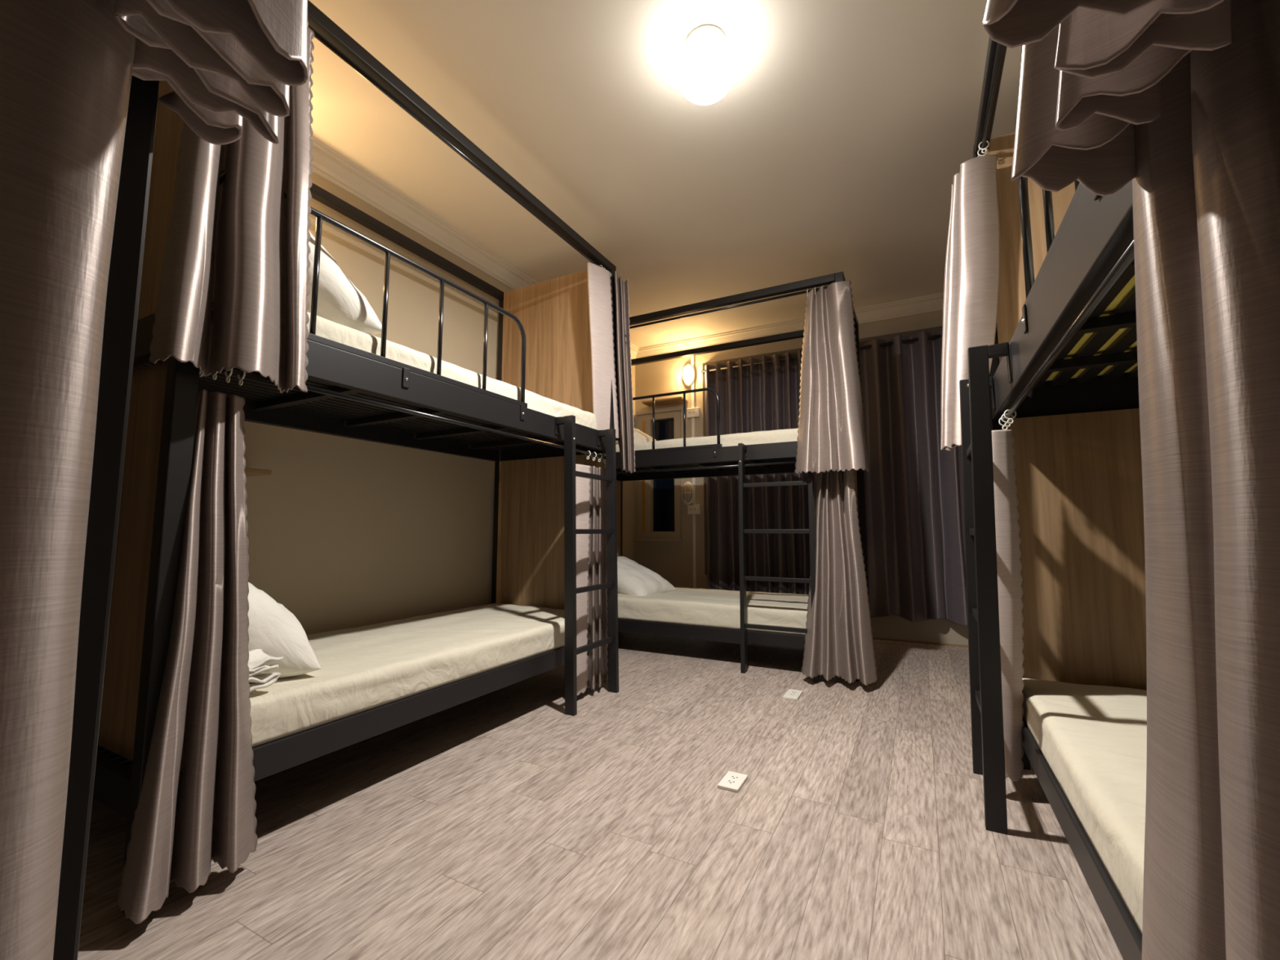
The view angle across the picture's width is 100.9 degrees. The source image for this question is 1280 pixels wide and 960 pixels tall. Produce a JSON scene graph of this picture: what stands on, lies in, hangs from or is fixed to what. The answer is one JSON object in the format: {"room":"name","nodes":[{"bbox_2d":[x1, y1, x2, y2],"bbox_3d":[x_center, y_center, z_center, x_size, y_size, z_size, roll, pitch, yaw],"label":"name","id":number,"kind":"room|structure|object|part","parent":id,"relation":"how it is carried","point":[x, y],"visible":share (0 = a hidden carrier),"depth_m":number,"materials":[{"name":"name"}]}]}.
{"room":"dormitory","nodes":[
{"label":"dormitory","id":0,"kind":"room"},
{"bbox_2d":[243,171,635,635],"bbox_3d":[-1.384,-0.213,2.873,0.100,2.670,5.530,-3,-6,28],"label":"wall","id":1,"kind":"structure","parent":0,"point":[343,533],"depth_m":2.80,"materials":[{"name":"paint"}]},
{"bbox_2d":[244,467,271,476],"bbox_3d":[-1.636,-0.038,2.075,0.180,0.018,0.260,-3,-6,28],"label":"wall shelf","id":2,"kind":"object","parent":1,"relation":"attached to","point":[249,472],"visible":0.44,"depth_m":2.12,"materials":[{"name":"brown wood"}]},
{"bbox_2d":[310,136,639,359],"bbox_3d":[-1.300,-1.493,2.951,0.090,0.105,5.530,-3,-6,28],"label":"trim","id":3,"kind":"structure","parent":1,"relation":"attached to","point":[326,162],"depth_m":2.97,"materials":[{"name":"beige paint"}]},
{"bbox_2d":[77,631,1123,959],"bbox_3d":[0.314,1.081,1.849,3.940,0.100,5.730,-3,-6,28],"label":"floor","id":4,"kind":"structure","parent":0,"point":[503,824],"depth_m":1.44,"materials":[{"name":"grey wood"}]},
{"bbox_2d":[53,75,159,959],"bbox_3d":[-1.506,-0.314,0.499,2.100,2.420,0.900,-3,-6,28],"label":"bunk bed","id":5,"kind":"object","parent":4,"relation":"on","point":[123,289],"visible":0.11,"depth_m":0.37,"materials":[{"name":"black metal"}]},
{"bbox_2d":[0,0,136,959],"bbox_3d":[-0.404,0.253,0.172,0.073,1.170,0.310,-2,-6,17],"label":"curtain","id":6,"kind":"object","parent":5,"relation":"hanging from","point":[66,66],"visible":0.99,"depth_m":0.31,"materials":[{"name":"fabric"}]},
{"bbox_2d":[113,0,307,145],"bbox_3d":[-0.299,-0.864,0.419,0.112,1.160,0.202,5,-7,-42],"label":"curtain","id":7,"kind":"object","parent":5,"relation":"hanging from","point":[224,62],"visible":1,"depth_m":0.38,"materials":[{"name":"fabric"}]},
{"bbox_2d":[93,0,618,914],"bbox_3d":[-0.975,-0.156,2.384,1.033,2.465,2.100,-3,-6,28],"label":"bunk bed","id":8,"kind":"object","parent":4,"relation":"on","point":[544,347],"visible":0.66,"depth_m":2.03,"materials":[{"name":"black metal"}]},
{"bbox_3d":[-1.515,0.755,1.413,0.802,0.085,0.032,-3,-6,28],"label":"rail","id":9,"kind":"part","parent":8,"relation":"part of","materials":[{"name":"black metal"}]},
{"bbox_3d":[-1.493,0.202,1.492,0.814,1.027,0.008,-3,-6,28],"label":"panel","id":10,"kind":"part","parent":8,"relation":"part of","materials":[{"name":"brown wood"}]},
{"bbox_3d":[-1.515,-0.367,1.520,0.802,0.110,0.032,-3,-6,28],"label":"rail","id":11,"kind":"part","parent":8,"relation":"part of","materials":[{"name":"black metal"}]},
{"bbox_3d":[-1.137,-0.259,1.314,0.049,2.465,0.049,-3,-6,28],"label":"post","id":12,"kind":"part","parent":8,"relation":"part of","materials":[{"name":"black metal"}]},
{"bbox_3d":[-1.493,-0.940,1.601,0.814,1.045,0.008,-3,-6,28],"label":"panel","id":13,"kind":"part","parent":8,"relation":"part of","materials":[{"name":"brown wood"}]},
{"bbox_2d":[116,368,257,924],"bbox_3d":[-1.050,0.312,1.300,0.166,1.247,0.262,-3,-6,28],"label":"curtain","id":14,"kind":"object","parent":8,"relation":"hanging from","point":[202,718],"visible":0.97,"depth_m":1.28,"materials":[{"name":"grey fabric"}]},
{"bbox_2d":[148,22,315,392],"bbox_3d":[-1.030,-0.841,1.412,0.188,1.174,0.327,-3,-6,28],"label":"curtain","id":15,"kind":"object","parent":8,"relation":"hanging from","point":[237,245],"visible":0.7,"depth_m":1.35,"materials":[{"name":"grey fabric"}]},
{"bbox_3d":[-1.416,-0.261,2.628,0.032,0.110,2.002,-3,-6,28],"label":"rail","id":16,"kind":"part","parent":8,"relation":"part of","materials":[{"name":"black metal"}]},
{"bbox_3d":[-0.831,-0.596,1.915,0.021,0.410,1.256,-3,-6,28],"label":"guard rail","id":17,"kind":"part","parent":8,"relation":"part of","materials":[{"name":"black metal"}]},
{"bbox_3d":[-0.652,0.823,2.119,0.032,0.085,2.002,-3,-6,28],"label":"rail","id":18,"kind":"part","parent":8,"relation":"part of","materials":[{"name":"black metal"}]},
{"bbox_3d":[-1.411,-1.338,2.728,0.046,0.047,2.002,-3,-6,28],"label":"canopy rail","id":19,"kind":"part","parent":8,"relation":"part of","materials":[{"name":"black metal"}]},
{"bbox_3d":[-0.652,-0.299,2.226,0.032,0.110,2.002,-3,-6,28],"label":"rail","id":20,"kind":"part","parent":8,"relation":"part of","materials":[{"name":"black metal"}]},
{"bbox_3d":[-0.656,-0.215,2.220,0.017,0.017,2.008,-3,-6,28],"label":"curtain rod","id":21,"kind":"part","parent":8,"relation":"part of","materials":[{"name":"black metal"}]},
{"bbox_2d":[248,603,587,747],"bbox_3d":[-1.016,0.737,2.320,0.842,0.122,1.966,-3,-6,28],"label":"mattress","id":22,"kind":"object","parent":8,"relation":"on","point":[365,668],"visible":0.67,"depth_m":1.99,"materials":[{"name":"beige fabric"}]},
{"bbox_2d":[247,648,283,692],"bbox_3d":[-1.200,0.541,1.470,0.302,0.118,0.218,-2,-6,18],"label":"blanket","id":23,"kind":"object","parent":22,"relation":"on","point":[257,657],"visible":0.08,"depth_m":1.49,"materials":[{"name":"white fabric"}]},
{"bbox_2d":[247,582,320,678],"bbox_3d":[-1.403,0.457,1.676,0.706,0.382,0.407,-3,-6,25],"label":"pillow","id":24,"kind":"object","parent":22,"relation":"on","point":[273,629],"visible":0.14,"depth_m":1.60,"materials":[{"name":"white fabric"}]},
{"bbox_2d":[306,311,596,429],"bbox_3d":[-1.027,-0.381,2.433,0.813,0.134,1.958,-3,-6,28],"label":"mattress","id":25,"kind":"object","parent":8,"relation":"on","point":[325,328],"visible":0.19,"depth_m":2.07,"materials":[{"name":"beige fabric"}]},
{"bbox_2d":[306,230,382,334],"bbox_3d":[-1.285,-0.660,1.878,0.682,0.352,0.390,-3,-6,27],"label":"pillow","id":26,"kind":"object","parent":25,"relation":"on","point":[340,301],"visible":0.23,"depth_m":1.77,"materials":[{"name":"white fabric"}]},
{"bbox_3d":[-0.656,-1.328,2.326,0.017,0.017,2.008,-3,-6,28],"label":"curtain rod","id":27,"kind":"part","parent":8,"relation":"part of","materials":[{"name":"black metal"}]},
{"bbox_3d":[-0.657,-1.376,2.332,0.046,0.047,2.002,-3,-6,28],"label":"canopy rail","id":28,"kind":"part","parent":8,"relation":"part of","materials":[{"name":"black metal"}]},
{"bbox_3d":[-0.932,-0.048,3.515,0.049,2.465,0.049,-3,-6,28],"label":"post","id":29,"kind":"part","parent":8,"relation":"part of","materials":[{"name":"black metal"}]},
{"bbox_3d":[-0.563,-0.773,3.356,0.814,1.045,0.008,-3,-6,28],"label":"panel","id":30,"kind":"part","parent":8,"relation":"part of","materials":[{"name":"brown wood"}]},
{"bbox_3d":[-0.563,0.370,3.247,0.814,1.027,0.008,-3,-6,28],"label":"panel","id":31,"kind":"part","parent":8,"relation":"part of","materials":[{"name":"brown wood"}]},
{"bbox_3d":[-0.553,-0.194,3.334,0.802,0.110,0.032,-3,-6,28],"label":"rail","id":32,"kind":"part","parent":8,"relation":"part of","materials":[{"name":"black metal"}]},
{"bbox_3d":[-0.356,0.388,2.541,0.132,1.411,0.026,-3,-6,28],"label":"ladder rail","id":33,"kind":"part","parent":8,"relation":"part of","materials":[{"name":"black metal"}]},
{"bbox_2d":[575,450,608,695],"bbox_3d":[-0.269,0.464,2.844,0.121,1.258,0.370,-3,-6,28],"label":"curtain","id":34,"kind":"object","parent":8,"relation":"hanging from","point":[590,494],"visible":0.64,"depth_m":2.84,"materials":[{"name":"grey fabric"}]},
{"bbox_3d":[-0.175,0.421,2.883,0.132,1.411,0.026,-3,-6,28],"label":"ladder rail","id":35,"kind":"part","parent":8,"relation":"part of","materials":[{"name":"black metal"}]},
{"bbox_3d":[-0.179,-0.086,3.120,0.049,2.465,0.049,-3,-6,28],"label":"post","id":36,"kind":"part","parent":8,"relation":"part of","materials":[{"name":"black metal"}]},
{"bbox_2d":[586,262,635,473],"bbox_3d":[-0.168,-0.657,3.146,0.173,1.208,0.408,-3,-6,28],"label":"curtain","id":37,"kind":"object","parent":8,"relation":"hanging from","point":[599,288],"visible":0.88,"depth_m":3.13,"materials":[{"name":"grey fabric"}]},
{"bbox_2d":[717,770,747,792],"bbox_3d":[0.314,1.019,1.788,0.070,0.011,0.118,-3,-6,28],"label":"floor outlet","id":38,"kind":"object","parent":4,"relation":"on","point":[732,781],"visible":1,"depth_m":1.77,"materials":[{"name":"white plastic"}]},
{"bbox_2d":[615,271,870,682],"bbox_3d":[0.486,0.013,3.925,2.100,2.420,1.033,-3,-6,28],"label":"bunk bed","id":39,"kind":"object","parent":4,"relation":"on","point":[742,460],"visible":0.44,"depth_m":3.54,"materials":[{"name":"black metal"}]},
{"bbox_3d":[-0.367,0.507,4.398,0.008,1.071,0.814,-3,-6,28],"label":"panel","id":40,"kind":"part","parent":39,"relation":"part of","materials":[{"name":"brown wood"}]},
{"bbox_3d":[-0.191,0.101,4.835,0.049,2.420,0.049,-3,-6,28],"label":"post","id":41,"kind":"part","parent":39,"relation":"part of","materials":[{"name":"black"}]},
{"bbox_3d":[-0.023,-0.399,3.819,1.256,0.410,0.021,-3,-6,28],"label":"guard rail","id":42,"kind":"part","parent":39,"relation":"part of","materials":[{"name":"black metal"}]},
{"bbox_3d":[0.317,-0.077,3.613,2.008,0.017,0.017,-3,-6,28],"label":"curtain rod","id":43,"kind":"part","parent":39,"relation":"part of","materials":[{"name":"black metal"}]},
{"bbox_2d":[615,428,798,452],"bbox_3d":[0.513,-0.208,3.999,1.960,0.118,0.808,-3,-6,28],"label":"mattress","id":44,"kind":"object","parent":39,"relation":"on","point":[790,434],"visible":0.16,"depth_m":3.50,"materials":[{"name":"beige fabric"}]},
{"bbox_2d":[615,427,656,444],"bbox_3d":[-0.112,-0.352,4.319,0.514,0.314,0.459,-3,-6,28],"label":"pillow","id":45,"kind":"object","parent":44,"relation":"on","point":[639,436],"visible":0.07,"depth_m":4.16,"materials":[{"name":"white fabric"}]},
{"bbox_3d":[0.315,-0.157,3.617,2.002,0.100,0.032,-3,-6,28],"label":"rail","id":46,"kind":"part","parent":39,"relation":"part of","materials":[{"name":"black metal"}]},
{"bbox_3d":[0.315,1.005,3.506,2.002,0.086,0.032,-3,-6,28],"label":"rail","id":47,"kind":"part","parent":39,"relation":"part of","materials":[{"name":"black metal"}]},
{"bbox_2d":[617,587,808,635],"bbox_3d":[0.507,0.918,3.878,1.962,0.155,0.841,-3,-6,28],"label":"mattress","id":48,"kind":"object","parent":39,"relation":"on","point":[718,608],"visible":0.53,"depth_m":3.54,"materials":[{"name":"beige fabric"}]},
{"bbox_2d":[617,555,676,595],"bbox_3d":[-0.082,0.772,4.150,0.593,0.323,0.458,-4,-7,34],"label":"pillow","id":49,"kind":"object","parent":48,"relation":"on","point":[634,579],"visible":0.59,"depth_m":4.00,"materials":[{"name":"white fabric"}]},
{"bbox_3d":[0.716,-1.126,4.472,2.002,0.047,0.046,-3,-6,28],"label":"canopy rail","id":50,"kind":"part","parent":39,"relation":"part of","materials":[{"name":"black metal"}]},
{"bbox_3d":[0.719,-0.084,4.377,2.002,0.100,0.032,-3,-6,28],"label":"rail","id":51,"kind":"part","parent":39,"relation":"part of","materials":[{"name":"black metal"}]},
{"bbox_3d":[0.317,-1.150,3.715,2.008,0.017,0.017,-3,-6,28],"label":"curtain rod","id":52,"kind":"part","parent":39,"relation":"part of","materials":[{"name":"black metal"}]},
{"bbox_3d":[0.318,-1.198,3.722,2.002,0.047,0.046,-3,-6,28],"label":"canopy rail","id":53,"kind":"part","parent":39,"relation":"part of","materials":[{"name":"black metal"}]},
{"bbox_3d":[0.645,0.467,3.286,0.028,1.396,0.132,-3,-6,28],"label":"ladder rail","id":54,"kind":"part","parent":39,"relation":"part of","materials":[{"name":"black metal"}]},
{"bbox_3d":[1.015,0.448,3.092,0.028,1.396,0.132,-3,-6,28],"label":"ladder rail","id":55,"kind":"part","parent":39,"relation":"part of","materials":[{"name":"black metal"}]},
{"bbox_2d":[794,280,868,474],"bbox_3d":[1.116,-0.625,3.145,0.406,1.183,0.224,-3,-6,28],"label":"curtain","id":56,"kind":"object","parent":39,"relation":"hanging from","point":[831,432],"visible":1,"depth_m":3.12,"materials":[{"name":"grey fabric"}]},
{"bbox_2d":[801,470,877,685],"bbox_3d":[1.117,0.478,3.021,0.393,1.243,0.278,-3,-6,28],"label":"curtain","id":57,"kind":"object","parent":39,"relation":"hanging from","point":[838,638],"visible":0.96,"depth_m":2.99,"materials":[{"name":"grey fabric"}]},
{"bbox_3d":[1.225,-0.062,3.133,0.049,2.420,0.049,-3,-6,28],"label":"post","id":58,"kind":"part","parent":39,"relation":"part of","materials":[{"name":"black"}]},
{"bbox_3d":[1.395,0.419,3.472,0.008,1.071,0.814,-3,-6,28],"label":"panel","id":59,"kind":"part","parent":39,"relation":"part of","materials":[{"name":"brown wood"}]},
{"bbox_3d":[1.424,-1.208,3.620,0.046,0.047,0.802,-3,-6,28],"label":"canopy rail","id":60,"kind":"part","parent":39,"relation":"part of","materials":[{"name":"black metal"}]},
{"bbox_3d":[1.623,0.009,3.882,0.049,2.420,0.049,-3,-6,28],"label":"post","id":61,"kind":"part","parent":39,"relation":"part of","materials":[{"name":"black metal"}]},
{"bbox_2d":[782,688,803,700],"bbox_3d":[0.792,1.109,2.734,0.072,0.011,0.148,-3,-6,28],"label":"floor outlet","id":62,"kind":"object","parent":4,"relation":"on","point":[792,694],"visible":1,"depth_m":2.72,"materials":[{"name":"white plastic"}]},
{"bbox_2d":[959,36,1146,959],"bbox_3d":[1.218,-0.260,0.958,1.033,2.400,2.100,-3,-6,28],"label":"bunk bed","id":63,"kind":"object","parent":4,"relation":"on","point":[1066,254],"visible":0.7,"depth_m":1.81,"materials":[{"name":"black metal"}]},
{"bbox_2d":[940,141,999,451],"bbox_3d":[1.292,-0.711,2.090,0.264,1.174,0.135,-5,-7,42],"label":"curtain","id":64,"kind":"object","parent":63,"relation":"hanging from","point":[972,260],"visible":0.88,"depth_m":2.04,"materials":[{"name":"grey fabric"}]},
{"bbox_3d":[1.237,0.327,1.906,0.132,1.411,0.028,-3,-6,28],"label":"ladder rail","id":65,"kind":"part","parent":63,"relation":"part of","materials":[{"name":"black metal"}]},
{"bbox_3d":[1.050,0.294,1.555,0.132,1.411,0.028,-3,-6,28],"label":"ladder rail","id":66,"kind":"part","parent":63,"relation":"part of","materials":[{"name":"black metal"}]},
{"bbox_3d":[0.900,-1.415,1.237,0.046,0.047,2.002,-3,-6,28],"label":"canopy rail","id":67,"kind":"part","parent":63,"relation":"part of","materials":[{"name":"black metal"}]},
{"bbox_3d":[0.898,-1.367,1.233,0.017,0.017,2.008,-3,-6,28],"label":"curtain rod","id":68,"kind":"part","parent":63,"relation":"part of","materials":[{"name":"black metal"}]},
{"bbox_3d":[1.379,-0.158,2.027,0.049,2.400,0.049,-3,-6,28],"label":"post","id":69,"kind":"part","parent":63,"relation":"part of","materials":[{"name":"black metal"}]},
{"bbox_2d":[991,408,1024,781],"bbox_3d":[1.236,0.366,1.801,0.119,1.194,0.193,-3,-6,28],"label":"curtain","id":70,"kind":"object","parent":63,"relation":"hanging from","point":[1008,540],"visible":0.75,"depth_m":1.72,"materials":[{"name":"grey fabric"}]},
{"bbox_3d":[0.716,-0.700,0.832,0.021,0.410,1.256,-3,-6,28],"label":"guard rail","id":71,"kind":"part","parent":63,"relation":"part of","materials":[{"name":"black metal"}]},
{"bbox_3d":[1.736,-0.882,1.875,0.814,0.980,0.008,-3,-6,28],"label":"panel","id":72,"kind":"part","parent":63,"relation":"part of","materials":[{"name":"brown wood"}]},
{"bbox_3d":[0.895,-0.386,1.141,0.032,0.145,2.002,-3,-6,28],"label":"rail","id":73,"kind":"part","parent":63,"relation":"part of","materials":[{"name":"black metal"}]},
{"bbox_3d":[0.898,-0.284,1.130,0.017,0.017,2.008,-3,-6,28],"label":"curtain rod","id":74,"kind":"part","parent":63,"relation":"part of","materials":[{"name":"black metal"}]},
{"bbox_3d":[1.758,-0.318,1.847,0.802,0.145,0.032,-3,-6,28],"label":"rail","id":75,"kind":"part","parent":63,"relation":"part of","materials":[{"name":"black metal"}]},
{"bbox_3d":[1.736,0.270,1.765,0.814,1.039,0.008,-3,-6,28],"label":"panel","id":76,"kind":"part","parent":63,"relation":"part of","materials":[{"name":"brown wood"}]},
{"bbox_3d":[0.895,0.763,1.032,0.032,0.078,2.002,-3,-6,28],"label":"rail","id":77,"kind":"part","parent":63,"relation":"part of","materials":[{"name":"black metal"}]},
{"bbox_2d":[1022,678,1146,934],"bbox_3d":[1.258,0.650,0.850,0.835,0.109,1.962,-3,-6,28],"label":"mattress","id":78,"kind":"object","parent":63,"relation":"on","point":[1092,739],"visible":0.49,"depth_m":1.22,"materials":[{"name":"beige fabric"}]},
{"bbox_2d":[1045,275,1137,381],"bbox_3d":[1.269,-0.508,0.955,0.814,0.107,1.965,-3,-6,28],"label":"mattress","id":79,"kind":"object","parent":63,"relation":"on","point":[1131,283],"visible":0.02,"depth_m":1.52,"materials":[{"name":"beige fabric"}]},
{"bbox_2d":[982,0,1231,195],"bbox_3d":[0.388,-0.872,0.427,0.260,1.168,0.384,-3,-6,28],"label":"curtain","id":80,"kind":"object","parent":63,"relation":"hanging from","point":[1091,71],"visible":0.87,"depth_m":0.40,"materials":[{"name":"grey fabric"}]},
{"bbox_2d":[1132,0,1279,959],"bbox_3d":[0.470,0.220,0.358,0.135,1.270,0.598,-2,-6,23],"label":"curtain","id":81,"kind":"object","parent":63,"relation":"hanging from","point":[1206,185],"visible":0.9,"depth_m":0.42,"materials":[{"name":"grey fabric"}]},
{"bbox_2d":[308,0,1022,347],"bbox_3d":[0.314,-1.677,2.112,3.940,0.100,5.730,-3,-6,28],"label":"ceiling","id":82,"kind":"structure","parent":0,"point":[840,135],"depth_m":2.42,"materials":[{"name":"paint"}]},
{"bbox_2d":[676,24,735,105],"bbox_3d":[0.246,-1.534,1.975,0.216,0.210,0.216,-3,-6,28],"label":"ceiling lamp","id":83,"kind":"object","parent":82,"relation":"attached to","point":[705,73],"visible":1,"depth_m":1.92,"materials":[{"name":"white glass"}]},
{"bbox_2d":[635,310,968,645],"bbox_3d":[1.628,-0.061,4.459,3.740,2.670,0.100,-3,-6,28],"label":"wall","id":84,"kind":"structure","parent":0,"point":[673,561],"depth_m":4.96,"materials":[{"name":"paint"}]},
{"bbox_2d":[635,407,682,542],"bbox_3d":[0.198,-0.046,5.164,0.485,1.285,0.110,-3,-6,28],"label":"window","id":85,"kind":"structure","parent":84,"relation":"in","point":[659,501],"depth_m":5.16,"materials":[{"name":"beige"}]},
{"bbox_3d":[0.036,-0.039,5.211,0.025,1.110,0.008,-3,-6,28],"label":"sash","id":86,"kind":"part","parent":85,"relation":"part of","materials":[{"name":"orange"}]},
{"bbox_3d":[0.178,0.572,5.067,0.485,0.035,0.024,-3,-6,28],"label":"sill","id":87,"kind":"part","parent":85,"relation":"part of","materials":[{"name":"beige wood"}]},
{"bbox_3d":[0.244,-0.048,5.177,0.255,1.100,0.005,-3,-6,28],"label":"pane","id":88,"kind":"part","parent":85,"relation":"part of","materials":[{"name":"black glass"}]},
{"bbox_2d":[641,396,687,406],"bbox_3d":[0.238,-0.757,5.114,0.415,0.018,0.160,-3,-6,28],"label":"wall shelf","id":89,"kind":"object","parent":84,"relation":"attached to","point":[678,399],"visible":0.96,"depth_m":5.09,"materials":[{"name":"brown wood"}]},
{"bbox_2d":[680,481,694,505],"bbox_3d":[0.440,0.123,4.967,0.128,0.224,0.082,-3,-6,28],"label":"wall lamp","id":90,"kind":"object","parent":84,"relation":"attached to","point":[687,493],"visible":1,"depth_m":4.96,"materials":[{"name":"white glass"}]},
{"bbox_3d":[0.437,0.123,4.963,0.100,0.175,0.052,-3,-6,28],"label":"glass","id":91,"kind":"part","parent":90,"relation":"part of","materials":[{"name":"beige glass"}]},
{"bbox_2d":[682,364,695,386],"bbox_3d":[0.457,-1.012,5.066,0.128,0.224,0.082,-3,-6,28],"label":"wall lamp","id":92,"kind":"object","parent":84,"relation":"attached to","point":[689,373],"visible":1,"depth_m":5.05,"materials":[{"name":"white glass"}]},
{"bbox_3d":[0.455,-1.013,5.062,0.100,0.175,0.052,-3,-6,28],"label":"glass","id":93,"kind":"part","parent":92,"relation":"part of","materials":[{"name":"white glass"}]},
{"bbox_2d":[686,407,699,417],"bbox_3d":[0.506,-0.640,5.033,0.124,0.088,0.032,-3,-6,28],"label":"wall socket","id":94,"kind":"object","parent":84,"relation":"attached to","point":[691,412],"visible":1,"depth_m":5.02,"materials":[{"name":"white plastic"}]},
{"bbox_2d":[691,355,696,588],"bbox_3d":[0.507,0.028,4.981,0.028,2.533,0.012,-3,-6,28],"label":"cable conduit","id":95,"kind":"object","parent":84,"relation":"attached to","point":[692,357],"visible":0.7,"depth_m":4.95,"materials":[{"name":"white plastic"}]},
{"bbox_2d":[687,504,701,514],"bbox_3d":[0.506,0.277,4.946,0.124,0.088,0.032,-3,-6,28],"label":"wall socket","id":96,"kind":"object","parent":84,"relation":"attached to","point":[693,508],"visible":1,"depth_m":4.93,"materials":[{"name":"white plastic"}]},
{"bbox_2d":[635,292,943,358],"bbox_3d":[1.583,-1.346,4.497,3.740,0.105,0.090,-3,-6,28],"label":"trim","id":97,"kind":"structure","parent":84,"relation":"attached to","point":[935,302],"depth_m":4.64,"materials":[{"name":"beige paint"}]},
{"bbox_2d":[702,325,942,574],"bbox_3d":[1.708,-0.177,4.353,2.510,1.986,0.030,-3,-6,28],"label":"window","id":98,"kind":"structure","parent":84,"relation":"in","point":[931,330],"depth_m":4.83,"materials":[{"name":"brown"}]},
{"bbox_2d":[701,334,941,373],"bbox_3d":[1.711,-1.064,4.370,2.540,0.025,0.087,-3,-6,28],"label":"pole","id":99,"kind":"object","parent":98,"relation":"attached to","point":[936,336],"visible":0.27,"depth_m":4.28,"materials":[{"name":"black"}]},
{"bbox_2d":[704,349,840,595],"bbox_3d":[1.138,0.008,4.531,1.217,2.203,0.106,-3,-6,28],"label":"window curtain","id":100,"kind":"object","parent":99,"relation":"hanging from","point":[765,396],"visible":0.52,"depth_m":4.59,"materials":[{"name":"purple fabric"}]},
{"bbox_2d":[856,328,968,626],"bbox_3d":[2.223,-0.047,3.963,1.170,2.203,0.101,-3,-6,28],"label":"window curtain","id":101,"kind":"object","parent":99,"relation":"hanging from","point":[914,488],"visible":0.52,"depth_m":4.04,"materials":[{"name":"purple fabric"}]},
{"bbox_2d":[872,637,968,647],"bbox_3d":[1.602,1.257,4.283,3.740,0.012,0.012,-3,-6,28],"label":"baseboard","id":102,"kind":"structure","parent":84,"relation":"attached to","point":[877,638],"depth_m":4.00,"materials":[{"name":"brown"}]}
]}

